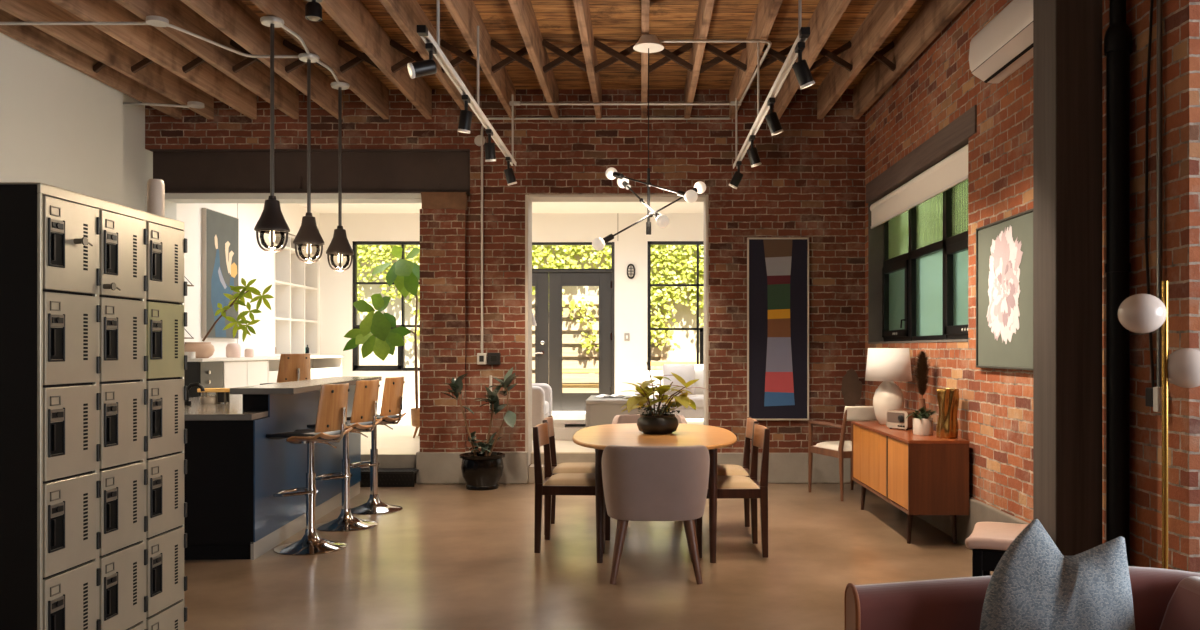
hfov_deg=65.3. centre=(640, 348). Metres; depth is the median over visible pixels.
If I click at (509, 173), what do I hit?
track spotlight
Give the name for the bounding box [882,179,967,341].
window
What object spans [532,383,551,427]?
lounge chair
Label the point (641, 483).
upholstered chair
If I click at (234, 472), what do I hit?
kitchen island
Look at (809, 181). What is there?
wall
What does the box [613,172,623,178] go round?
socket
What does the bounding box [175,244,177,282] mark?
vent
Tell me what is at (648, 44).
chandelier
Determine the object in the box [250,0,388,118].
ceiling beam
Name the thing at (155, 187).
vase
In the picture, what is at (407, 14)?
ceiling beam
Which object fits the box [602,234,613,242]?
socket
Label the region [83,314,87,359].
vent
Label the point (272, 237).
glass shade
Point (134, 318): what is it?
vent
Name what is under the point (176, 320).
vent
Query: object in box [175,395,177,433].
vent
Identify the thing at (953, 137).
lintel
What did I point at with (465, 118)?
track spotlight
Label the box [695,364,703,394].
cushion
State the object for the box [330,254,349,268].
glass shade
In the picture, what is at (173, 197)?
trim
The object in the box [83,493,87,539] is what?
vent
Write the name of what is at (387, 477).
step
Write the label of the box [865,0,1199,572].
wall
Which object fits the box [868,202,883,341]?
trim
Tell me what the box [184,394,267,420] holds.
island countertop
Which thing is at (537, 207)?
ceiling
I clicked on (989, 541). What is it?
stool
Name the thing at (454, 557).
floor
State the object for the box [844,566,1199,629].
sofa
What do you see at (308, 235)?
pendant lamp
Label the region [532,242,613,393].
door frame
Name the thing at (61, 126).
wall
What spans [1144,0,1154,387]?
cable
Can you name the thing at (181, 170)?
steel beam
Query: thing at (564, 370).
garden bench
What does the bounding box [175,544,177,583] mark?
vent
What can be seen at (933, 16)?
ceiling beam
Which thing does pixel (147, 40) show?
ceiling beam
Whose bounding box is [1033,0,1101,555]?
column
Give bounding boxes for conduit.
[0,22,298,57]
[123,103,189,107]
[282,25,309,54]
[317,60,338,82]
[481,117,729,352]
[489,375,491,408]
[521,103,729,104]
[658,39,771,102]
[1157,0,1162,386]
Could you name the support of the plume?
on the sideboard
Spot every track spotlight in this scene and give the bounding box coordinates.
[407,43,436,78]
[458,95,472,133]
[484,129,495,161]
[504,157,516,185]
[729,161,742,188]
[747,135,760,167]
[765,98,782,135]
[792,42,814,89]
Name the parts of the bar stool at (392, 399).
seat, backrest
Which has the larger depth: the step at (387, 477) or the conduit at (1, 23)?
the step at (387, 477)
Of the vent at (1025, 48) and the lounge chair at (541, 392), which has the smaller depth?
the vent at (1025, 48)
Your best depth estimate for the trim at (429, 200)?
9.13 m
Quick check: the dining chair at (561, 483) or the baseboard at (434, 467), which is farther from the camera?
the baseboard at (434, 467)
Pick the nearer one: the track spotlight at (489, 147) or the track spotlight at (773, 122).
the track spotlight at (773, 122)
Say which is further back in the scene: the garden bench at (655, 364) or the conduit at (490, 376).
the garden bench at (655, 364)
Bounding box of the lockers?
[0,182,186,629]
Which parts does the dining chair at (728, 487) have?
leg, rail, seat, leg, rail, leg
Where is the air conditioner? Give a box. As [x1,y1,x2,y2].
[969,0,1032,82]
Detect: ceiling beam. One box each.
[0,0,213,118]
[0,9,181,118]
[50,0,256,118]
[114,0,298,118]
[181,0,342,118]
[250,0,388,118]
[320,0,431,118]
[379,0,482,118]
[443,0,534,118]
[508,0,586,118]
[573,0,640,118]
[641,0,692,118]
[684,0,746,118]
[729,0,795,118]
[774,0,852,118]
[817,0,915,118]
[853,0,970,118]
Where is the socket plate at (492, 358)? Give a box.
[487,353,499,364]
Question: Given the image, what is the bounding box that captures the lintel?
[866,105,976,202]
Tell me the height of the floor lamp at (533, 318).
1.440 m
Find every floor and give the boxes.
[184,481,993,629]
[361,417,703,454]
[361,455,415,482]
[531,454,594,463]
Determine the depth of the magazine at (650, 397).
10.54 m
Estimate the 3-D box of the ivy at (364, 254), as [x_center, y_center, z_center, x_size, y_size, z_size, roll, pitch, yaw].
[-4.691,-1.202,17.007,3.546,2.209,0.240,0,0,0]
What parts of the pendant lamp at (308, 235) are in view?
lamp shade, rod, bulb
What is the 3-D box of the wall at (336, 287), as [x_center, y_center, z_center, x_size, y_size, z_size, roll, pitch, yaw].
[-1.200,-0.535,14.500,8.000,3.710,0.200,0,0,0]
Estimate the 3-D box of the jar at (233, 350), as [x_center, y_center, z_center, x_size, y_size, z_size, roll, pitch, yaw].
[-4.700,0.015,10.780,0.160,0.165,0.160,0,0,0]
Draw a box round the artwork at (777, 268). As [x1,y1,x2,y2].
[747,238,808,419]
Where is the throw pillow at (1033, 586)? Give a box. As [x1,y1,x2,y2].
[980,519,1134,629]
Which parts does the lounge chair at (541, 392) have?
armrest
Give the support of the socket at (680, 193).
attached to the chandelier at (648, 44)
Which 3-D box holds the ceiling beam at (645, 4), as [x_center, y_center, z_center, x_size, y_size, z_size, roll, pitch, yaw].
[0.219,-2.410,3.160,0.435,0.300,12.120,0,0,0]
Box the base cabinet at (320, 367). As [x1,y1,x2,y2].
[266,358,341,382]
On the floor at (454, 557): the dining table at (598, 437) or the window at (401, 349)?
the dining table at (598, 437)
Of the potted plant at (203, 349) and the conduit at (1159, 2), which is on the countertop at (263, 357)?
the potted plant at (203, 349)
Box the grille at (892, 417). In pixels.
[887,412,904,422]
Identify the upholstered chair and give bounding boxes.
[602,445,709,584]
[612,414,686,423]
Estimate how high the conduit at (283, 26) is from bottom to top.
0.023 m
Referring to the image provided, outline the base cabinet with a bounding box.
[223,360,267,387]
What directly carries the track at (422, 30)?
hanging from the ceiling beam at (465, 14)
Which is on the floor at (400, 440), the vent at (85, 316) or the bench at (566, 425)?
the bench at (566, 425)
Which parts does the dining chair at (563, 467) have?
leg, rail, leg, seat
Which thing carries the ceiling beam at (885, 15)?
attached to the ceiling at (616, 24)
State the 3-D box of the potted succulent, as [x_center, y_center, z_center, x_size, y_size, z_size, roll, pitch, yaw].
[1.982,0.500,6.596,0.215,0.209,0.179,0,0,23]
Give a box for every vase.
[147,179,164,216]
[918,398,925,411]
[936,388,958,438]
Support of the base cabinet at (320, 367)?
on the floor at (400, 440)
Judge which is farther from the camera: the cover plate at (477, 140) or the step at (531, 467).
the step at (531, 467)
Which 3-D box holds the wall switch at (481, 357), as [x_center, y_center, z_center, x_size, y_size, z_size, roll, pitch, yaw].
[-1.560,0.095,9.170,0.090,0.110,0.056,0,0,0]
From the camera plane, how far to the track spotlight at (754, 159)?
7.27 m
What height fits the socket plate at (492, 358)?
0.120 m
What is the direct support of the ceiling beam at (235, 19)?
attached to the ceiling at (616, 24)
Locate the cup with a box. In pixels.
[185,352,194,358]
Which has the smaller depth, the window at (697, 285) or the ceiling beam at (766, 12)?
the ceiling beam at (766, 12)
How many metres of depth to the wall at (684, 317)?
17.25 m
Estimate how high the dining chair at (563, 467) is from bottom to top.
0.816 m
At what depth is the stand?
6.94 m
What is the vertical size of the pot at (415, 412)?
0.210 m
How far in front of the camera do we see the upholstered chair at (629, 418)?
7.72 m
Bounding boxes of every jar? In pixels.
[226,343,240,357]
[244,348,253,356]
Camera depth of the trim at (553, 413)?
14.28 m
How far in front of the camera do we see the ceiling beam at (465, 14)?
7.60 m
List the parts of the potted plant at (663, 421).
pot, stem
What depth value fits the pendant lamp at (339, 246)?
7.93 m
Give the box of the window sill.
[868,339,967,343]
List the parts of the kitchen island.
kick plate, panel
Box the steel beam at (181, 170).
[150,149,469,194]
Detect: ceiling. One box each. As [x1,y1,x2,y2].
[241,0,925,88]
[296,202,703,212]
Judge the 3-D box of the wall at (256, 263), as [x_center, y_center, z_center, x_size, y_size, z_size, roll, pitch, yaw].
[-5.275,-0.535,12.055,0.650,3.710,5.090,0,0,0]
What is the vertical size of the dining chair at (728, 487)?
0.816 m
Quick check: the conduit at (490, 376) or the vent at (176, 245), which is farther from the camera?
the conduit at (490, 376)
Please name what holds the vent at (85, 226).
attached to the lockers
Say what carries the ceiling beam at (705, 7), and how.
attached to the ceiling at (616, 24)
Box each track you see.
[417,0,515,165]
[733,0,809,168]
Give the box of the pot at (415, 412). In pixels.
[410,407,419,426]
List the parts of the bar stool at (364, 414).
seat, backrest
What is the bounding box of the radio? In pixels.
[886,410,916,429]
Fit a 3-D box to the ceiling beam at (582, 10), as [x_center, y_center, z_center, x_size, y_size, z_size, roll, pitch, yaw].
[-0.214,-2.410,3.160,0.454,0.300,12.120,0,0,0]
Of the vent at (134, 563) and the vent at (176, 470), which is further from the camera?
the vent at (176, 470)
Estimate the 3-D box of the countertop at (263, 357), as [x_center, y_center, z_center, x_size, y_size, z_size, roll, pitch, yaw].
[-4.710,0.114,11.800,0.479,0.032,4.540,0,0,0]
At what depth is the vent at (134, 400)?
3.43 m
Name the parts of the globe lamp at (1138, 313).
globe, globe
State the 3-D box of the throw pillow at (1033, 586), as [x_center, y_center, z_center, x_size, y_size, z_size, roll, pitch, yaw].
[1.059,0.664,2.386,0.406,0.433,0.173,0,0,0]
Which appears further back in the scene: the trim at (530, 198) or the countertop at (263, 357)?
the countertop at (263, 357)
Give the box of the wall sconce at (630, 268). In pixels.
[627,264,634,278]
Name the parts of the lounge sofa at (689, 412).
backrest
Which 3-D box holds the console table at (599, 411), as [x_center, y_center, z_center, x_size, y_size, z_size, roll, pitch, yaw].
[-0.245,0.802,10.850,0.730,0.475,1.100,0,0,0]
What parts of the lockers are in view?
pull frame, pull frame, pull frame, pull frame, pull frame, pull plate, pull plate, pull plate, pull plate, pull plate, door, door, door, door, door, pull frame, pull frame, pull frame, pull frame, pull frame, pull plate, pull plate, pull plate, pull plate, pull plate, door, door, door, door, door, door, pull frame, pull frame, pull frame, pull frame, pull frame, pull plate, pull plate, pull plate, pull plate, pull plate, door, door, door, door, door, door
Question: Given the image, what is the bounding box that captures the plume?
[910,351,936,411]
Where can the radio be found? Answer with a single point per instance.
(897, 419)
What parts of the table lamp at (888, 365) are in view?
lamp shade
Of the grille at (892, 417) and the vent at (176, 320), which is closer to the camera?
the vent at (176, 320)
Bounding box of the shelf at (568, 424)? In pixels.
[567,423,585,426]
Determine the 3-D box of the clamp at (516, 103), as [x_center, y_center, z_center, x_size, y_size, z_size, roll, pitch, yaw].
[-1.150,-2.243,8.540,0.100,0.035,0.040,0,0,0]
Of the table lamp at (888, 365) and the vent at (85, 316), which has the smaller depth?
the vent at (85, 316)
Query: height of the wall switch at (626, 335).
0.120 m
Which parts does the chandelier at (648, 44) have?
bulb, bulb, bulb, arm, stem, cord, arm, arm, bulb, bulb, bulb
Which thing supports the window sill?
attached to the wall at (995, 413)
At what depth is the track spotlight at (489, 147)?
7.08 m
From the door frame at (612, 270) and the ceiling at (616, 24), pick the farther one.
the door frame at (612, 270)
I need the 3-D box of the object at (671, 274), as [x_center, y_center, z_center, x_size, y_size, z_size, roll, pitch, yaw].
[-0.299,-1.100,17.004,5.522,2.413,0.242,0,0,0]
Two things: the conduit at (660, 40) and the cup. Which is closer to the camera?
the conduit at (660, 40)
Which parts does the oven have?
door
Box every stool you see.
[260,354,310,384]
[266,383,352,555]
[307,379,381,531]
[347,377,405,514]
[965,522,1027,576]
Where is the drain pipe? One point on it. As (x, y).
(1118, 36)
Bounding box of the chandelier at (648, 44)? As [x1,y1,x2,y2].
[592,35,705,250]
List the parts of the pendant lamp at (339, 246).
lamp shade, rod, bulb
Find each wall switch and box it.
[477,353,486,363]
[624,333,629,340]
[1145,387,1161,411]
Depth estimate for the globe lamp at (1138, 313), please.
3.28 m
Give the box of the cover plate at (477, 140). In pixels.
[474,135,484,145]
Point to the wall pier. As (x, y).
(442, 231)
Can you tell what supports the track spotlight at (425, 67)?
hanging from the track at (422, 30)
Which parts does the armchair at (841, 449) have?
leg, rail, armrest, seat, leg, cross rail, leg, backrest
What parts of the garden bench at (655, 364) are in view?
backrest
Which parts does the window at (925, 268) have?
sash frame, glass, glass, glass, glass, sash frame, glass, glass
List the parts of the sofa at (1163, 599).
arm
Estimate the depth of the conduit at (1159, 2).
3.93 m
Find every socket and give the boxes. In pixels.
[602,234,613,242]
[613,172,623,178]
[622,181,630,189]
[677,190,685,196]
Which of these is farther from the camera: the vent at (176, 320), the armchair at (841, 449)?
the armchair at (841, 449)
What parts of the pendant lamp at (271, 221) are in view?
lamp shade, rod, bulb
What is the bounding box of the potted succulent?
[906,406,936,435]
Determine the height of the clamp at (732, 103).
0.035 m
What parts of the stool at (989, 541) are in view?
leg, leg, frame, seat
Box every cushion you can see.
[266,429,345,439]
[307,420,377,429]
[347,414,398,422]
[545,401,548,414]
[652,394,703,408]
[663,364,695,394]
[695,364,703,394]
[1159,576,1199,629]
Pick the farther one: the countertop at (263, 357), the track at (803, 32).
the countertop at (263, 357)
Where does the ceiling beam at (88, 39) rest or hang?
attached to the ceiling at (616, 24)
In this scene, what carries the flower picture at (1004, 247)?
attached to the wall at (995, 413)
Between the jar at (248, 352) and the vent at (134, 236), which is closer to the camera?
the vent at (134, 236)
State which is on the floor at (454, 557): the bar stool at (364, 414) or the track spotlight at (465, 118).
the bar stool at (364, 414)
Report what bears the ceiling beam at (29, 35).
attached to the ceiling at (616, 24)
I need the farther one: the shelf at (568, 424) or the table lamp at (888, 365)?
the shelf at (568, 424)
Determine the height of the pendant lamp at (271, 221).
1.589 m
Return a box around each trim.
[165,193,420,202]
[420,192,469,209]
[525,194,707,465]
[552,412,585,415]
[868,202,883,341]
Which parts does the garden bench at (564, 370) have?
seat, backrest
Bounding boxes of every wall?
[0,32,152,210]
[145,89,864,480]
[176,203,319,357]
[320,213,703,416]
[357,245,703,383]
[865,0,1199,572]
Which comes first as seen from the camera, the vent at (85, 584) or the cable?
the vent at (85, 584)
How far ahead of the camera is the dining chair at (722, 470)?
6.86 m
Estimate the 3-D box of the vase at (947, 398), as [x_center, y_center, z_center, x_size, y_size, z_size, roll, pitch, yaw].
[2.086,0.438,6.359,0.142,0.335,0.145,0,0,-41]
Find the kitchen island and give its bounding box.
[184,385,360,559]
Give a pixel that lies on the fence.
(591, 378)
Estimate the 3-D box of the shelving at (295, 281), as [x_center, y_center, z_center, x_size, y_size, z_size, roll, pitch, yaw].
[-5.168,-0.758,13.500,0.425,1.708,1.720,0,0,0]
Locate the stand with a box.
[197,388,229,403]
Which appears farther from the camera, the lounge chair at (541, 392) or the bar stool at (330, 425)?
the lounge chair at (541, 392)
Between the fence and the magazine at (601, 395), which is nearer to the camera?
the magazine at (601, 395)
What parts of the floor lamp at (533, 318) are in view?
lamp shade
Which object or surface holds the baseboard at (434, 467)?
attached to the wall at (809, 181)
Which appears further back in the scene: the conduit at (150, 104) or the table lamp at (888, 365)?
the conduit at (150, 104)
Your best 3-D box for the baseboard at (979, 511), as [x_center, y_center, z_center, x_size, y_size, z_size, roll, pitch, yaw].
[2.200,1.155,6.465,0.050,0.330,5.410,0,0,0]
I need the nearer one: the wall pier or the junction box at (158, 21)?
the junction box at (158, 21)
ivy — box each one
[357,245,419,343]
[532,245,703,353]
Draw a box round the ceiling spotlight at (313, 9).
[305,0,321,20]
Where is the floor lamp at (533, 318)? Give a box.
[532,313,536,442]
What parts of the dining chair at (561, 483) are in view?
leg, rail, leg, rail, seat, leg, leg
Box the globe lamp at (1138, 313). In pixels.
[1118,281,1199,568]
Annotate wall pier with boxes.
[420,209,465,451]
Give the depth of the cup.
9.54 m
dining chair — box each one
[533,422,610,553]
[542,416,594,534]
[694,423,769,557]
[717,417,758,537]
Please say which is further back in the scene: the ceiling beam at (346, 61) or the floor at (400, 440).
the floor at (400, 440)
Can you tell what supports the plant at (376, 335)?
on the floor at (400, 440)
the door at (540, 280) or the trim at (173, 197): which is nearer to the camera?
the trim at (173, 197)
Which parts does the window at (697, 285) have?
sash frame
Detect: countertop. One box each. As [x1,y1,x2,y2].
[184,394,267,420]
[187,356,343,361]
[230,376,381,393]
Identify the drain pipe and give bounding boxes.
[1104,0,1131,565]
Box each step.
[360,468,418,486]
[529,464,557,482]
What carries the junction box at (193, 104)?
attached to the conduit at (150, 104)
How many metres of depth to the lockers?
3.15 m
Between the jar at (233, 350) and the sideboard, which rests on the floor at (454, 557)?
the sideboard
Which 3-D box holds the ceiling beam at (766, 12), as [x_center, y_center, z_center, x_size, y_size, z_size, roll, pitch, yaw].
[1.095,-2.410,3.160,0.454,0.300,12.120,0,0,0]
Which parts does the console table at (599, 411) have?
panel, panel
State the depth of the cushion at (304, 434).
6.04 m
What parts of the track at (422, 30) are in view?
hanging rod, hanging rod, hanging rod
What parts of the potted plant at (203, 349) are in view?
pot, stem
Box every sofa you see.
[635,371,703,417]
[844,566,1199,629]
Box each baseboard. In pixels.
[416,451,527,483]
[717,453,855,482]
[916,496,1029,549]
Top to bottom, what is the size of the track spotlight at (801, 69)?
0.241 m
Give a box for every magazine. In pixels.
[594,394,627,397]
[621,395,655,398]
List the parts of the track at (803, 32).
hanging rod, hanging rod, hanging rod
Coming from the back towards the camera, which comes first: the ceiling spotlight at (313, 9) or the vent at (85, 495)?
the ceiling spotlight at (313, 9)
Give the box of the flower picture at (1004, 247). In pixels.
[976,208,1032,370]
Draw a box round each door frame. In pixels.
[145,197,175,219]
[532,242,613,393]
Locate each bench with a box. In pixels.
[553,413,585,439]
[562,368,598,387]
[651,361,699,369]
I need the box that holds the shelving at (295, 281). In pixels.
[274,234,317,354]
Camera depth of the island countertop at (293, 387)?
6.46 m
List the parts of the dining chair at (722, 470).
seat, leg, rail, leg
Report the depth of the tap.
6.75 m
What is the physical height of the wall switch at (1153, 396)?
0.105 m
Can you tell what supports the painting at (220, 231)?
attached to the wall at (256, 263)
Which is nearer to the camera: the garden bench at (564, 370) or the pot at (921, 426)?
the pot at (921, 426)
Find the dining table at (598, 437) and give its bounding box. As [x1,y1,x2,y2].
[572,423,736,562]
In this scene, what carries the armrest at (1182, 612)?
on the sofa at (1163, 599)
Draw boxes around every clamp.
[509,101,520,105]
[730,101,741,105]
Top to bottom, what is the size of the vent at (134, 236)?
0.155 m
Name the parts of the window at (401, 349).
sash frame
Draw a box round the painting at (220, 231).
[202,208,238,338]
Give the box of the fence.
[532,290,667,392]
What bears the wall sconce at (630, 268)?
attached to the wall at (336, 287)
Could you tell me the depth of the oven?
9.62 m
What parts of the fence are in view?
post, post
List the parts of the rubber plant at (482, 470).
pot, stem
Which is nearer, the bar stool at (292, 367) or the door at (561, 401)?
the bar stool at (292, 367)
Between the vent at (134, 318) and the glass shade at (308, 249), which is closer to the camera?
the vent at (134, 318)
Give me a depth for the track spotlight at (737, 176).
8.28 m
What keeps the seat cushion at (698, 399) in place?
on the lounge sofa at (689, 412)
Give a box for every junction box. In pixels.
[146,15,168,26]
[187,101,203,107]
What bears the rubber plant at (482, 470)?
on the floor at (454, 557)
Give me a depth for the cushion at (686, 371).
12.17 m
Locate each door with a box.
[532,272,548,384]
[549,272,611,410]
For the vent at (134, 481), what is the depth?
3.43 m
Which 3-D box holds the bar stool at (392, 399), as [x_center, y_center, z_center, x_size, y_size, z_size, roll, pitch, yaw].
[-2.181,0.775,7.669,0.475,1.090,0.456,0,0,8]
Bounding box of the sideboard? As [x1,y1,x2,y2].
[851,421,969,543]
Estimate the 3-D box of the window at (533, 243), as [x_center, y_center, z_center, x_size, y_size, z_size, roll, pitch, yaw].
[-1.409,-1.425,14.470,1.987,0.447,0.080,0,0,0]
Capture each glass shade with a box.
[260,231,284,248]
[298,244,319,259]
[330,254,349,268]
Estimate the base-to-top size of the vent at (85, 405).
0.155 m
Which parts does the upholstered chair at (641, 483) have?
leg, backrest, leg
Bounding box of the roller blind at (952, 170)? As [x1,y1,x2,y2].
[870,144,967,228]
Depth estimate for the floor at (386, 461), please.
9.22 m
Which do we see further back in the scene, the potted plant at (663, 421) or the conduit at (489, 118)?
the conduit at (489, 118)
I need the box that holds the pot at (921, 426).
[913,418,932,435]
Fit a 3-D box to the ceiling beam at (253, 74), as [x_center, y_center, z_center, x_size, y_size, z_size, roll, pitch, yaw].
[-3.200,-2.410,3.160,0.444,0.300,12.120,0,0,0]
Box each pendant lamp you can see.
[254,16,289,251]
[293,53,324,262]
[326,82,353,270]
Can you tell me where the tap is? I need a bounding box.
[184,383,204,404]
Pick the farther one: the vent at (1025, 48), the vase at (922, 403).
the vase at (922, 403)
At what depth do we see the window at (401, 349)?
14.43 m
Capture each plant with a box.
[184,278,273,357]
[343,246,419,437]
[441,367,518,490]
[621,363,710,433]
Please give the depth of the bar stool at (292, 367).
9.94 m
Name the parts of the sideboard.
door, leg, door, door, door, door, leg, leg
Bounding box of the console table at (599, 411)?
[586,395,651,426]
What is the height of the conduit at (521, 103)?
0.023 m
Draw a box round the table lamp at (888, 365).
[865,347,911,424]
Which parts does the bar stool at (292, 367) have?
backrest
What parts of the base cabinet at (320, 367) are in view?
drawer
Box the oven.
[184,361,222,397]
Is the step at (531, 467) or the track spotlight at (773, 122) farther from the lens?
the step at (531, 467)
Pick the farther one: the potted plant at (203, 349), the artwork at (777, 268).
the potted plant at (203, 349)
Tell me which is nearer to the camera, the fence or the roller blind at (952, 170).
the roller blind at (952, 170)
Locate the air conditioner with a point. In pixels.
(1004, 45)
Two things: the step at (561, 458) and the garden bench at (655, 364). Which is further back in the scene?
the garden bench at (655, 364)
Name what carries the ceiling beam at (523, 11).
attached to the ceiling at (616, 24)
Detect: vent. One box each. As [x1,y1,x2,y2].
[83,224,87,270]
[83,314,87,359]
[83,403,87,449]
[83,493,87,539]
[83,582,87,629]
[133,235,136,277]
[133,317,136,358]
[133,399,136,440]
[133,480,136,522]
[133,562,136,604]
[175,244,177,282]
[175,319,177,357]
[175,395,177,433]
[175,469,177,508]
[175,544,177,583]
[984,43,1032,82]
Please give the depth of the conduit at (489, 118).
9.17 m
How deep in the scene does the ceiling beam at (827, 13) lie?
7.27 m
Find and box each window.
[353,241,419,370]
[532,242,611,269]
[647,241,703,370]
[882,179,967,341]
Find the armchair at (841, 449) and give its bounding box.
[808,406,876,500]
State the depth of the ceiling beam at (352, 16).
7.45 m
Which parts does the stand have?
dish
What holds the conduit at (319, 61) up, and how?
attached to the ceiling beam at (346, 61)
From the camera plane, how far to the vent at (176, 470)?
3.73 m

